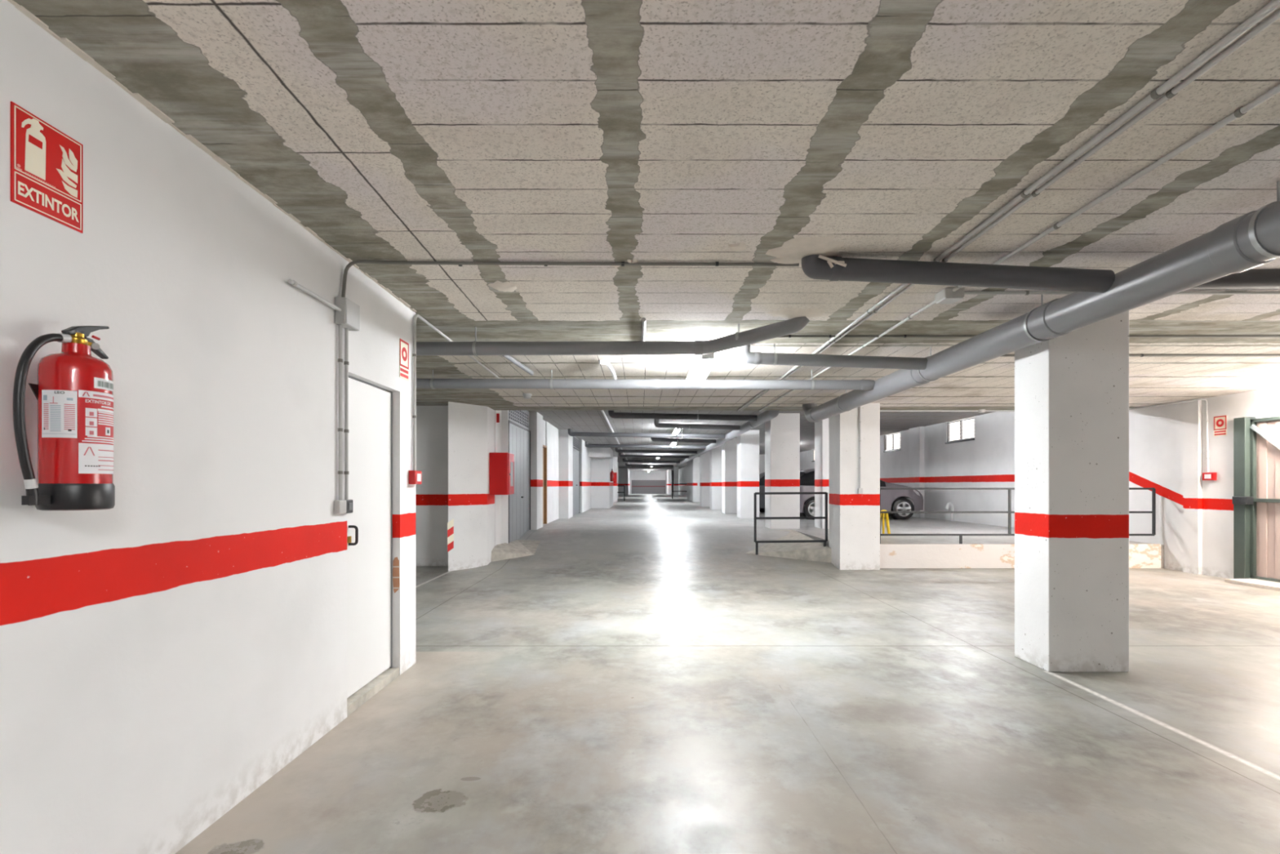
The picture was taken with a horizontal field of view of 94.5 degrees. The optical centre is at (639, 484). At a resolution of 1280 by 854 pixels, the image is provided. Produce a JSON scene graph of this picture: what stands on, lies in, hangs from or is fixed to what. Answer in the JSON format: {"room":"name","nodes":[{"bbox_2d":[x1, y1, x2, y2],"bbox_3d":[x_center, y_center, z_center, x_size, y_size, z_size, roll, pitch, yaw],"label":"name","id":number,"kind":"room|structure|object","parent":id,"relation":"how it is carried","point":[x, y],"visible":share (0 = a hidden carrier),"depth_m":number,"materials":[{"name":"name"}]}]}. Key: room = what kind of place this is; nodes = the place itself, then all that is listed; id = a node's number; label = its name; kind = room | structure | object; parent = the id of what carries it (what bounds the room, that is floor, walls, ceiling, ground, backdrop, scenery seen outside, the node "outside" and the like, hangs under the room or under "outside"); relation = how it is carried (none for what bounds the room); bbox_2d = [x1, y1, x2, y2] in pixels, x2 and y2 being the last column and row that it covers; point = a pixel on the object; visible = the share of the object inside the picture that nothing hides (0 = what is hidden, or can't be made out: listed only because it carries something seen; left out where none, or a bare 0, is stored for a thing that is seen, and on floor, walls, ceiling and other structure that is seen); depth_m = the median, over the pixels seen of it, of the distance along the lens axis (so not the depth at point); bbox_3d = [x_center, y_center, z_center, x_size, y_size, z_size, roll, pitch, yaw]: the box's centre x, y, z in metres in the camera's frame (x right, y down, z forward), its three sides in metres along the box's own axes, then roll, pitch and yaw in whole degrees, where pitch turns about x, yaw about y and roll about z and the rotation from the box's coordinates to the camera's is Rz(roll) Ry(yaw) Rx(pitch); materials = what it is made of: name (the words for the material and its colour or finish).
{"room":"parking garage","nodes":[
{"label":"parking garage","id":0,"kind":"room"},
{"bbox_2d":[0,0,416,853],"bbox_3d":[-1.837,0.019,-0.350,0.326,2.662,9.700,0,0,0],"label":"wall","id":1,"kind":"structure","parent":0,"point":[167,651],"depth_m":2.15,"materials":[{"name":"paint"}]},
{"bbox_2d":[10,101,83,233],"bbox_3d":[-1.701,-0.903,1.704,0.006,0.270,0.205,0,0,0],"label":"sign","id":2,"kind":"object","parent":1,"relation":"attached to","point":[46,163],"visible":1,"depth_m":1.69,"materials":[{"name":"red plastic"}]},
{"bbox_2d":[13,325,115,511],"bbox_3d":[-1.595,-0.203,1.663,0.170,0.545,0.249,0,0,-30],"label":"fire extinguisher","id":3,"kind":"object","parent":1,"relation":"attached to","point":[73,392],"visible":1,"depth_m":1.62,"materials":[{"name":"red metal"}]},
{"bbox_2d":[81,399,113,444],"bbox_3d":[-1.532,-0.179,1.682,0.017,0.118,0.096,0,0,0],"label":"print","id":4,"kind":"object","parent":3,"relation":"on","point":[97,415],"depth_m":1.67,"materials":[{"name":"paper"}]},
{"bbox_2d":[287,279,341,311],"bbox_3d":[-1.674,-0.975,3.066,0.027,0.026,0.472,0,0,0],"label":"conduit","id":5,"kind":"object","parent":1,"relation":"attached to","point":[292,282],"visible":1,"depth_m":3.02,"materials":[{"name":"plastic"}]},
{"bbox_2d":[333,499,346,513],"bbox_3d":[-1.687,0.122,3.331,0.035,0.075,0.082,0,0,0],"label":"switch box","id":6,"kind":"object","parent":1,"relation":"attached to","point":[340,506],"visible":0.96,"depth_m":3.29,"materials":[{"name":"white plastic"}]},
{"bbox_2d":[337,324,342,500],"bbox_3d":[-1.688,-0.407,3.335,0.024,0.990,0.026,0,0,0],"label":"conduit","id":7,"kind":"object","parent":1,"relation":"attached to","point":[340,359],"visible":0.96,"depth_m":3.33,"materials":[{"name":"grey metal"}]},
{"bbox_2d":[343,328,348,499],"bbox_3d":[-1.688,-0.407,3.405,0.024,0.990,0.026,0,0,0],"label":"conduit","id":8,"kind":"object","parent":1,"relation":"attached to","point":[346,330],"visible":0.98,"depth_m":3.40,"materials":[{"name":"grey metal"}]},
{"bbox_2d":[334,297,359,330],"bbox_3d":[-1.670,-0.974,3.380,0.068,0.148,0.160,0,0,0],"label":"junction box","id":9,"kind":"object","parent":1,"relation":"attached to","point":[348,317],"visible":0.98,"depth_m":3.32,"materials":[{"name":"plastic"}]},
{"bbox_2d":[345,499,353,513],"bbox_3d":[-1.685,0.123,3.415,0.037,0.077,0.080,0,0,0],"label":"light switch","id":10,"kind":"object","parent":1,"relation":"attached to","point":[349,503],"visible":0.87,"depth_m":3.40,"materials":[{"name":"plastic"}]},
{"bbox_2d":[346,375,392,697],"bbox_3d":[-1.764,0.316,3.824,0.113,1.956,0.758,0,0,0],"label":"door","id":11,"kind":"structure","parent":1,"relation":"in","point":[370,525],"depth_m":3.85,"materials":[{"name":"white paint"}]},
{"bbox_2d":[346,667,399,715],"bbox_3d":[-1.764,1.323,3.824,0.112,0.055,0.754,0,0,0],"label":"trim","id":12,"kind":"structure","parent":1,"relation":"attached to","point":[355,700],"depth_m":3.79,"materials":[{"name":"stone"}]},
{"bbox_2d":[399,337,408,381],"bbox_3d":[-1.701,-0.901,4.270,0.005,0.273,0.160,0,0,0],"label":"sign","id":13,"kind":"object","parent":1,"relation":"attached to","point":[403,345],"visible":1,"depth_m":4.26,"materials":[{"name":"red plastic"}]},
{"bbox_2d":[408,470,422,484],"bbox_3d":[-1.676,-0.056,4.420,0.056,0.102,0.130,0,0,0],"label":"button","id":14,"kind":"object","parent":1,"relation":"attached to","point":[415,476],"visible":1,"depth_m":4.36,"materials":[{"name":"red plastic"}]},
{"bbox_2d":[415,405,448,565],"bbox_3d":[-4.610,0.021,9.850,3.180,2.657,0.200,0,0,0],"label":"wall","id":15,"kind":"structure","parent":0,"point":[432,421],"depth_m":9.75,"materials":[{"name":"paint"}]},
{"bbox_2d":[494,409,629,545],"bbox_3d":[-3.675,-0.125,38.170,5.050,2.950,55.660,0,0,0],"label":"wall","id":16,"kind":"structure","parent":0,"point":[596,488],"depth_m":16.40,"materials":[{"name":"paint"}]},
{"bbox_2d":[496,413,499,422],"bbox_3d":[-2.480,-1.170,10.334,0.050,0.160,0.008,0,0,0],"label":"sign","id":17,"kind":"object","parent":16,"relation":"attached to","point":[497,414],"visible":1,"depth_m":10.33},
{"bbox_2d":[490,539,540,561],"bbox_3d":[-2.200,1.200,10.825,0.680,0.300,1.550,0,0,0],"label":"ramp","id":18,"kind":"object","parent":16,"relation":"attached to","point":[518,548],"depth_m":10.44,"materials":[{"name":"concrete"}]},
{"bbox_2d":[508,409,530,542],"bbox_3d":[-2.425,-0.190,11.860,0.110,2.800,2.120,0,0,0],"label":"door","id":19,"kind":"structure","parent":16,"relation":"in","point":[519,433],"depth_m":11.88,"materials":[{"name":"grey metal"}]},
{"bbox_2d":[542,444,546,524],"bbox_3d":[-2.465,0.000,14.285,0.270,1.940,1.130,0,0,0],"label":"door","id":20,"kind":"structure","parent":16,"relation":"in","point":[544,447],"depth_m":14.79,"materials":[{"name":"brown wood"}]},
{"bbox_2d":[573,436,579,515],"bbox_3d":[-2.125,-0.310,19.375,0.110,2.560,2.350,0,0,0],"label":"door","id":21,"kind":"structure","parent":16,"relation":"in","point":[575,440],"depth_m":19.44,"materials":[{"name":"grey metal"}]},
{"bbox_2d":[588,448,612,457],"bbox_3d":[-1.605,-1.280,23.900,0.910,0.340,1.400,0,0,0],"label":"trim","id":22,"kind":"structure","parent":16,"relation":"attached to","point":[593,452],"depth_m":23.20,"materials":[{"name":"paint"}]},
{"bbox_2d":[609,468,613,481],"bbox_3d":[-1.180,-0.415,24.959,0.160,0.530,0.282,0,0,0],"label":"fire extinguisher","id":23,"kind":"object","parent":16,"relation":"attached to","point":[611,473],"visible":1,"depth_m":24.93,"materials":[{"name":"red metal"}]},
{"bbox_2d":[13,0,1279,409],"bbox_3d":[1.350,-1.608,2.575,15.100,0.638,15.550,0,0,0],"label":"ceiling","id":24,"kind":"structure","parent":0,"point":[780,131],"depth_m":2.29,"materials":[{"name":"white paint"}]},
{"bbox_2d":[412,314,500,470],"bbox_3d":[-1.694,-0.703,5.908,0.027,1.195,2.984,0,0,0],"label":"conduit","id":25,"kind":"object","parent":24,"relation":"attached to","point":[414,355],"visible":0.92,"depth_m":4.42,"materials":[{"name":"grey metal"}]},
{"bbox_2d":[502,355,533,375],"bbox_3d":[-1.270,-1.264,6.185,0.050,0.074,0.880,0,0,8],"label":"conduit","id":26,"kind":"object","parent":24,"relation":"attached to","point":[508,357],"visible":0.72,"depth_m":6.15,"materials":[{"name":"grey plastic"}]},
{"bbox_2d":[522,393,531,398],"bbox_3d":[-1.620,-1.275,8.500,0.130,0.066,0.130,0,0,0],"label":"smoke detector","id":27,"kind":"object","parent":24,"relation":"attached to","point":[525,395],"visible":1,"depth_m":8.46,"materials":[{"name":"plastic"}]},
{"bbox_2d":[341,259,799,297],"bbox_3d":[-0.384,-1.176,3.453,2.628,0.255,0.096,0,0,-2],"label":"conduit","id":28,"kind":"object","parent":24,"relation":"attached to","point":[348,265],"visible":0.98,"depth_m":3.44,"materials":[{"name":"paint"}]},
{"bbox_2d":[598,360,617,379],"bbox_3d":[-0.322,-1.240,6.395,0.097,0.117,0.554,0,0,15],"label":"conduit","id":29,"kind":"object","parent":24,"relation":"attached to","point":[600,362],"visible":1,"depth_m":6.30,"materials":[{"name":"plastic"}]},
{"bbox_2d":[416,316,809,355],"bbox_3d":[-2.341,-1.201,4.750,7.319,0.285,0.419,0,0,0],"label":"drain pipe","id":30,"kind":"object","parent":24,"relation":"hanging from","point":[794,325],"visible":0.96,"depth_m":4.85,"materials":[{"name":"grey plastic"}]},
{"bbox_2d":[641,317,645,341],"bbox_3d":[0.030,-1.291,5.060,0.032,0.030,0.880,0,0,0],"label":"conduit","id":31,"kind":"object","parent":24,"relation":"attached to","point":[643,319],"visible":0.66,"depth_m":4.86,"materials":[{"name":"plastic"}]},
{"bbox_2d":[416,369,875,390],"bbox_3d":[-1.676,-1.193,6.720,8.648,0.236,0.120,0,0,0],"label":"drain pipe","id":32,"kind":"object","parent":24,"relation":"hanging from","point":[603,384],"visible":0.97,"depth_m":6.67,"materials":[{"name":"grey plastic"}]},
{"bbox_2d":[685,352,718,383],"bbox_3d":[0.600,-1.207,5.850,0.200,0.208,1.250,0,0,0],"label":"lamp","id":33,"kind":"object","parent":24,"relation":"hanging from","point":[702,365],"visible":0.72,"depth_m":5.61,"materials":[{"name":"plastic"}]},
{"bbox_2d":[738,344,927,369],"bbox_3d":[1.782,-1.190,5.500,1.735,0.241,0.118,0,0,0],"label":"drain pipe","id":34,"kind":"object","parent":24,"relation":"hanging from","point":[774,358],"visible":0.98,"depth_m":5.45,"materials":[{"name":"grey plastic"}]},
{"bbox_2d":[934,288,964,303],"bbox_3d":[2.085,-1.272,3.990,0.130,0.067,0.140,0,0,0],"label":"junction box","id":35,"kind":"object","parent":24,"relation":"attached to","point":[946,295],"visible":1,"depth_m":3.93,"materials":[{"name":"plastic"}]},
{"bbox_2d":[801,254,1115,293],"bbox_3d":[1.787,-1.200,3.368,1.728,0.213,0.154,0,0,0],"label":"drain pipe","id":36,"kind":"object","parent":24,"relation":"attached to","point":[820,267],"visible":0.99,"depth_m":3.32,"materials":[{"name":"grey plastic"}]},
{"bbox_2d":[977,408,985,413],"bbox_3d":[5.930,-1.282,10.270,0.110,0.050,0.108,0,0,0],"label":"ceiling box","id":37,"kind":"object","parent":24,"relation":"attached to","point":[980,411],"visible":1,"depth_m":10.23,"materials":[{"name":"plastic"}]},
{"bbox_2d":[737,0,1279,411],"bbox_3d":[1.705,-1.291,2.600,0.033,0.032,15.400,0,0,0],"label":"conduit","id":38,"kind":"object","parent":24,"relation":"attached to","point":[1157,92],"visible":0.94,"depth_m":2.13,"materials":[{"name":"grey metal"}]},
{"bbox_2d":[740,8,1279,411],"bbox_3d":[1.752,-1.291,2.600,0.027,0.026,15.400,0,0,0],"label":"conduit","id":39,"kind":"object","parent":24,"relation":"attached to","point":[1173,91],"visible":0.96,"depth_m":2.19,"materials":[{"name":"grey metal"}]},
{"bbox_2d":[759,84,1279,411],"bbox_3d":[2.080,-1.291,2.600,0.029,0.028,15.400,0,0,0],"label":"conduit","id":40,"kind":"object","parent":24,"relation":"attached to","point":[1240,112],"visible":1,"depth_m":2.52,"materials":[{"name":"grey metal"}]},
{"bbox_2d":[780,334,1279,337],"bbox_3d":[3.580,-1.291,5.140,4.840,0.024,0.026,0,0,0],"label":"conduit","id":41,"kind":"object","parent":24,"relation":"attached to","point":[787,335],"visible":0.82,"depth_m":5.13,"materials":[{"name":"paint"}]},
{"bbox_2d":[802,181,1279,422],"bbox_3d":[2.750,-1.179,2.278,0.240,0.397,14.856,0,0,0],"label":"drain pipe","id":42,"kind":"object","parent":24,"relation":"hanging from","point":[1251,240],"visible":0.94,"depth_m":3.33,"materials":[{"name":"grey plastic"}]},
{"bbox_2d":[880,398,1209,471],"bbox_3d":[6.247,-0.752,9.568,4.495,1.105,1.492,0,0,0],"label":"conduit","id":43,"kind":"object","parent":24,"relation":"attached to","point":[1197,399],"visible":0.84,"depth_m":9.48,"materials":[{"name":"plastic"}]},
{"bbox_2d":[964,290,1279,295],"bbox_3d":[5.300,-1.291,3.980,6.300,0.027,0.028,0,0,0],"label":"conduit","id":44,"kind":"object","parent":24,"relation":"attached to","point":[1026,292],"visible":0.74,"depth_m":3.97,"materials":[{"name":"grey metal"}]},
{"bbox_2d":[1000,353,1279,356],"bbox_3d":[5.900,-1.291,5.900,5.000,0.029,0.031,0,0,0],"label":"conduit","id":45,"kind":"object","parent":24,"relation":"attached to","point":[1141,354],"visible":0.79,"depth_m":5.89,"materials":[{"name":"paint"}]},
{"bbox_2d":[1185,268,1279,290],"bbox_3d":[5.671,-1.200,3.380,5.639,0.186,0.116,0,0,0],"label":"drain pipe","id":46,"kind":"object","parent":24,"relation":"hanging from","point":[1251,278],"visible":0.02,"depth_m":3.33,"materials":[{"name":"grey plastic"}]},
{"bbox_2d":[629,470,673,493],"bbox_3d":[1.350,-0.200,66.150,15.100,3.100,0.300,0,0,0],"label":"wall","id":47,"kind":"structure","parent":0,"point":[633,474],"depth_m":66.00,"materials":[{"name":"paint"}]},
{"bbox_2d":[631,480,665,493],"bbox_3d":[0.965,0.210,65.920,3.770,1.520,0.120,0,0,0],"label":"door","id":48,"kind":"structure","parent":47,"relation":"in","point":[638,486],"depth_m":65.90,"materials":[{"name":"grey metal"}]},
{"bbox_2d":[526,409,804,470],"bbox_3d":[-1.150,-1.765,39.175,10.100,0.330,57.650,0,0,0],"label":"ceiling","id":49,"kind":"structure","parent":0,"point":[580,420],"depth_m":16.22,"materials":[{"name":"grey concrete"}]},
{"bbox_2d":[600,409,631,466],"bbox_3d":[-0.800,-1.570,31.000,0.056,0.053,38.000,0,0,0],"label":"conduit","id":50,"kind":"object","parent":49,"relation":"attached to","point":[602,411],"visible":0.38,"depth_m":15.40,"materials":[{"name":"plastic"}]},
{"bbox_2d":[585,441,706,448],"bbox_3d":[0.182,-1.466,21.800,4.488,0.276,0.131,0,0,0],"label":"drain pipe","id":51,"kind":"object","parent":49,"relation":"hanging from","point":[624,446],"visible":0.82,"depth_m":21.75,"materials":[{"name":"grey plastic"}]},
{"bbox_2d":[568,428,724,438],"bbox_3d":[0.182,-1.466,16.900,4.488,0.276,0.131,0,0,0],"label":"drain pipe","id":52,"kind":"object","parent":49,"relation":"hanging from","point":[571,433],"visible":1,"depth_m":16.85,"materials":[{"name":"grey plastic"}]},
{"bbox_2d":[625,462,673,466],"bbox_3d":[0.682,-1.464,43.000,3.488,0.271,0.124,0,0,0],"label":"drain pipe","id":53,"kind":"object","parent":49,"relation":"hanging from","point":[626,464],"visible":1,"depth_m":42.95,"materials":[{"name":"grey plastic"}]},
{"bbox_2d":[622,458,679,462],"bbox_3d":[0.682,-1.464,36.000,3.488,0.271,0.124,0,0,0],"label":"drain pipe","id":54,"kind":"object","parent":49,"relation":"hanging from","point":[624,460],"visible":0.98,"depth_m":35.95,"materials":[{"name":"grey plastic"}]},
{"bbox_2d":[618,453,688,457],"bbox_3d":[0.682,-1.464,29.400,3.488,0.271,0.124,0,0,0],"label":"drain pipe","id":55,"kind":"object","parent":49,"relation":"hanging from","point":[620,454],"visible":1,"depth_m":29.35,"materials":[{"name":"grey plastic"}]},
{"bbox_2d":[614,447,697,453],"bbox_3d":[0.682,-1.464,25.200,3.488,0.271,0.124,0,0,0],"label":"drain pipe","id":56,"kind":"object","parent":49,"relation":"hanging from","point":[615,448],"visible":0.98,"depth_m":25.15,"materials":[{"name":"grey plastic"}]},
{"bbox_2d":[672,428,679,435],"bbox_3d":[0.980,-1.503,16.000,0.130,0.201,1.250,0,0,0],"label":"lamp","id":57,"kind":"object","parent":49,"relation":"hanging from","point":[677,430],"visible":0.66,"depth_m":15.63,"materials":[{"name":"plastic"}]},
{"bbox_2d":[608,409,757,421],"bbox_3d":[0.882,-1.466,12.300,3.088,0.276,0.131,0,0,0],"label":"drain pipe","id":58,"kind":"object","parent":49,"relation":"hanging from","point":[697,416],"visible":0.93,"depth_m":12.25,"materials":[{"name":"grey plastic"}]},
{"bbox_2d":[650,437,715,443],"bbox_3d":[1.382,-1.466,18.900,2.089,0.276,0.131,0,0,0],"label":"drain pipe","id":59,"kind":"object","parent":49,"relation":"hanging from","point":[654,439],"visible":0.81,"depth_m":18.84,"materials":[{"name":"grey plastic"}]},
{"bbox_2d":[653,418,740,430],"bbox_3d":[1.382,-1.466,14.400,2.089,0.276,0.131,0,0,0],"label":"drain pipe","id":60,"kind":"object","parent":49,"relation":"hanging from","point":[668,425],"visible":0.97,"depth_m":14.35,"materials":[{"name":"grey plastic"}]},
{"bbox_2d":[675,409,780,466],"bbox_3d":[2.520,-1.453,25.413,0.210,0.422,29.174,0,0,0],"label":"drain pipe","id":61,"kind":"object","parent":49,"relation":"hanging from","point":[768,415],"visible":0.74,"depth_m":14.53,"materials":[{"name":"grey plastic"}]},
{"bbox_2d":[666,457,697,502],"bbox_3d":[3.525,-0.125,50.000,1.150,2.950,32.000,0,0,0],"label":"wall","id":62,"kind":"structure","parent":0,"point":[687,474],"depth_m":50.06,"materials":[{"name":"paint"}]},
{"bbox_2d":[174,493,1279,853],"bbox_3d":[1.350,1.169,31.400,15.100,0.401,73.200,0,0,0],"label":"floor","id":63,"kind":"structure","parent":0,"point":[641,681],"depth_m":3.42,"materials":[{"name":"concrete"}]},
{"bbox_2d":[447,401,494,571],"bbox_3d":[-2.792,0.021,9.783,0.516,2.657,1.095,0,0,0],"label":"concrete column","id":64,"kind":"structure","parent":63,"relation":"on","point":[471,428],"depth_m":9.58,"materials":[{"name":"paint"}]},
{"bbox_2d":[488,452,514,494],"bbox_3d":[-2.357,-0.190,10.133,0.347,0.710,0.405,0,0,0],"label":"cabinet","id":65,"kind":"object","parent":64,"relation":"attached to","point":[501,464],"visible":1,"depth_m":9.93,"materials":[{"name":"red metal"}]},
{"bbox_2d":[613,456,617,502],"bbox_3d":[-1.490,-0.305,33.800,0.380,2.590,0.600,0,0,0],"label":"concrete column","id":66,"kind":"structure","parent":63,"relation":"on","point":[615,458],"depth_m":33.50,"materials":[{"name":"white paint"}]},
{"bbox_2d":[613,472,617,484],"bbox_3d":[-1.460,-0.385,33.242,0.320,0.630,0.515,0,0,0],"label":"cabinet","id":67,"kind":"object","parent":66,"relation":"attached to","point":[615,482],"visible":0.52,"depth_m":33.00,"materials":[{"name":"red metal"}]},
{"bbox_2d":[617,484,624,501],"bbox_3d":[-1.425,0.495,36.000,1.010,0.950,0.060,0,0,0],"label":"guard rail","id":68,"kind":"object","parent":63,"relation":"on","point":[617,485],"visible":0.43,"depth_m":35.97,"materials":[{"name":"metal"}]},
{"bbox_2d":[671,483,686,498],"bbox_3d":[3.025,0.435,42.000,1.510,1.070,0.060,0,0,0],"label":"guard rail","id":69,"kind":"object","parent":63,"relation":"on","point":[673,483],"visible":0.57,"depth_m":41.97,"materials":[{"name":"metal"}]},
{"bbox_2d":[699,450,710,506],"bbox_3d":[2.990,-0.305,27.000,0.460,2.590,0.600,0,0,0],"label":"concrete column","id":70,"kind":"structure","parent":63,"relation":"on","point":[704,459],"depth_m":26.70,"materials":[{"name":"white paint"}]},
{"bbox_2d":[710,444,721,509],"bbox_3d":[3.070,-0.305,23.600,0.500,2.590,0.600,0,0,0],"label":"concrete column","id":71,"kind":"structure","parent":63,"relation":"on","point":[715,453],"depth_m":23.30,"materials":[{"name":"white paint"}]},
{"bbox_2d":[721,437,737,513],"bbox_3d":[3.150,-0.305,20.450,0.540,2.590,0.700,0,0,0],"label":"concrete column","id":72,"kind":"structure","parent":63,"relation":"on","point":[729,449],"depth_m":20.10,"materials":[{"name":"white paint"}]},
{"bbox_2d":[737,430,759,518],"bbox_3d":[3.205,-0.305,17.575,0.550,2.590,0.650,0,0,0],"label":"concrete column","id":73,"kind":"structure","parent":63,"relation":"on","point":[748,442],"depth_m":17.25,"materials":[{"name":"white paint"}]},
{"bbox_2d":[759,469,803,512],"bbox_3d":[5.645,0.239,20.400,3.850,1.562,1.900,0,0,0],"label":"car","id":74,"kind":"object","parent":63,"relation":"on","point":[762,476],"visible":0.06,"depth_m":19.62,"materials":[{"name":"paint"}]},
{"bbox_2d":[764,413,799,528],"bbox_3d":[3.225,-0.305,13.450,0.650,2.590,0.600,0,0,0],"label":"concrete column","id":75,"kind":"structure","parent":63,"relation":"on","point":[782,432],"depth_m":13.15,"materials":[{"name":"paint"}]},
{"bbox_2d":[745,529,831,562],"bbox_3d":[2.575,1.167,11.345,1.490,0.405,2.710,0,0,0],"label":"ledge","id":76,"kind":"object","parent":63,"relation":"on","point":[810,551],"depth_m":10.40,"materials":[{"name":"concrete"}]},
{"bbox_2d":[754,491,827,554],"bbox_3d":[2.619,0.664,10.280,1.274,1.089,0.038,0,0,0],"label":"guard rail","id":77,"kind":"object","parent":76,"relation":"on","point":[756,517],"visible":0.95,"depth_m":10.26,"materials":[{"name":"metal"}]},
{"bbox_2d":[814,417,829,528],"bbox_3d":[4.330,-0.305,13.410,0.580,2.590,0.580,0,0,0],"label":"concrete column","id":78,"kind":"structure","parent":63,"relation":"on","point":[821,428],"depth_m":13.17,"materials":[{"name":"paint"}]},
{"bbox_2d":[829,403,879,569],"bbox_3d":[3.520,0.021,9.810,0.679,2.657,0.780,0,0,0],"label":"concrete column","id":79,"kind":"structure","parent":63,"relation":"on","point":[854,517],"depth_m":9.42,"materials":[{"name":"paint"}]},
{"bbox_2d":[858,406,861,488],"bbox_3d":[3.497,-0.624,9.405,0.029,1.347,0.031,0,0,0],"label":"conduit","id":80,"kind":"object","parent":79,"relation":"attached to","point":[860,421],"visible":0.91,"depth_m":9.39,"materials":[{"name":"plastic"}]},
{"bbox_2d":[857,488,862,493],"bbox_3d":[3.498,0.095,9.402,0.075,0.090,0.035,0,0,0],"label":"box","id":81,"kind":"object","parent":79,"relation":"attached to","point":[860,490],"visible":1,"depth_m":9.39,"materials":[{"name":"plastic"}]},
{"bbox_2d":[800,468,923,519],"bbox_3d":[6.055,0.259,17.250,3.850,1.522,1.900,0,0,0],"label":"car","id":82,"kind":"object","parent":63,"relation":"on","point":[891,500],"visible":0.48,"depth_m":16.43,"materials":[{"name":"grey paint"}]},
{"bbox_2d":[880,509,890,533],"bbox_3d":[4.700,0.725,11.410,0.280,0.497,0.140,0,0,0],"label":"barrier","id":83,"kind":"object","parent":63,"relation":"on","point":[883,514],"visible":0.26,"depth_m":11.39,"materials":[{"name":"yellow paint"}]},
{"bbox_2d":[944,502,954,520],"bbox_3d":[8.303,0.714,15.900,0.255,0.511,0.100,0,0,0],"label":"vent pipe","id":84,"kind":"object","parent":63,"relation":"on","point":[948,504],"visible":1,"depth_m":15.86,"materials":[{"name":"plastic"}]},
{"bbox_2d":[880,487,1155,543],"bbox_3d":[6.168,0.507,9.700,4.536,0.926,0.032,0,0,0],"label":"guard rail","id":85,"kind":"object","parent":63,"relation":"on","point":[1009,512],"visible":0.51,"depth_m":9.68,"materials":[{"name":"metal"}]},
{"bbox_2d":[1014,310,1128,671],"bbox_3d":[3.240,0.021,4.468,0.582,2.657,0.395,0,0,0],"label":"concrete column","id":86,"kind":"structure","parent":63,"relation":"on","point":[1072,388],"depth_m":4.27,"materials":[{"name":"paint"}]},
{"bbox_2d":[697,454,764,502],"bbox_3d":[5.900,-0.200,33.975,5.200,3.100,0.150,0,0,0],"label":"wall","id":87,"kind":"structure","parent":0,"point":[762,457],"depth_m":33.90,"materials":[{"name":"paint"}]},
{"bbox_2d":[759,411,995,454],"bbox_3d":[6.400,-1.840,39.175,5.000,0.180,57.650,0,0,0],"label":"ceiling","id":88,"kind":"structure","parent":0,"point":[891,422],"depth_m":16.36,"materials":[{"name":"grey concrete"}]},
{"bbox_2d":[800,386,1279,578],"bbox_3d":[8.580,-0.200,31.400,0.440,3.100,73.200,0,0,0],"label":"wall","id":89,"kind":"structure","parent":0,"point":[1194,515],"depth_m":9.75,"materials":[{"name":"paint"}]},
{"bbox_2d":[811,449,814,462],"bbox_3d":[8.535,-1.440,28.600,0.130,0.600,1.240,0,0,0],"label":"window","id":90,"kind":"structure","parent":89,"relation":"in","point":[813,450],"depth_m":29.16,"materials":[{"name":"white glass"}]},
{"bbox_2d":[883,431,900,452],"bbox_3d":[8.535,-1.440,19.975,0.130,0.600,1.290,0,0,0],"label":"window","id":91,"kind":"structure","parent":89,"relation":"in","point":[892,442],"depth_m":19.96,"materials":[{"name":"white glass"}]},
{"bbox_2d":[945,417,974,444],"bbox_3d":[8.535,-1.440,15.735,0.130,0.600,1.410,0,0,0],"label":"window","id":92,"kind":"structure","parent":89,"relation":"in","point":[962,430],"depth_m":15.73,"materials":[{"name":"white glass"}]},
{"bbox_2d":[880,543,1160,568],"bbox_3d":[6.130,1.154,9.605,4.620,0.392,0.040,0,0,0],"label":"wall","id":93,"kind":"structure","parent":89,"relation":"attached to","point":[891,555],"depth_m":9.59,"materials":[{"name":"paint"}]},
{"bbox_2d":[1202,472,1217,479],"bbox_3d":[8.473,-0.128,8.810,0.054,0.115,0.180,0,0,0],"label":"button","id":94,"kind":"object","parent":89,"relation":"attached to","point":[1206,476],"visible":1,"depth_m":8.78,"materials":[{"name":"red plastic"}]},
{"bbox_2d":[1213,415,1226,435],"bbox_3d":[8.497,-0.865,8.670,0.005,0.290,0.190,0,0,0],"label":"sign","id":95,"kind":"object","parent":89,"relation":"attached to","point":[1220,422],"visible":1,"depth_m":8.66,"materials":[{"name":"red plastic"}]},
{"bbox_2d":[1224,578,1279,591],"bbox_3d":[8.385,1.327,5.930,0.470,0.045,4.660,0,0,0],"label":"trim","id":96,"kind":"structure","parent":89,"relation":"attached to","point":[1274,585],"depth_m":7.92,"materials":[{"name":"white paint"}]},
{"bbox_2d":[1232,415,1279,582],"bbox_3d":[8.500,0.200,7.485,0.200,2.300,1.870,0,0,0],"label":"door","id":97,"kind":"structure","parent":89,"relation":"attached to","point":[1256,441],"depth_m":8.20,"materials":[{"name":"green paint"}]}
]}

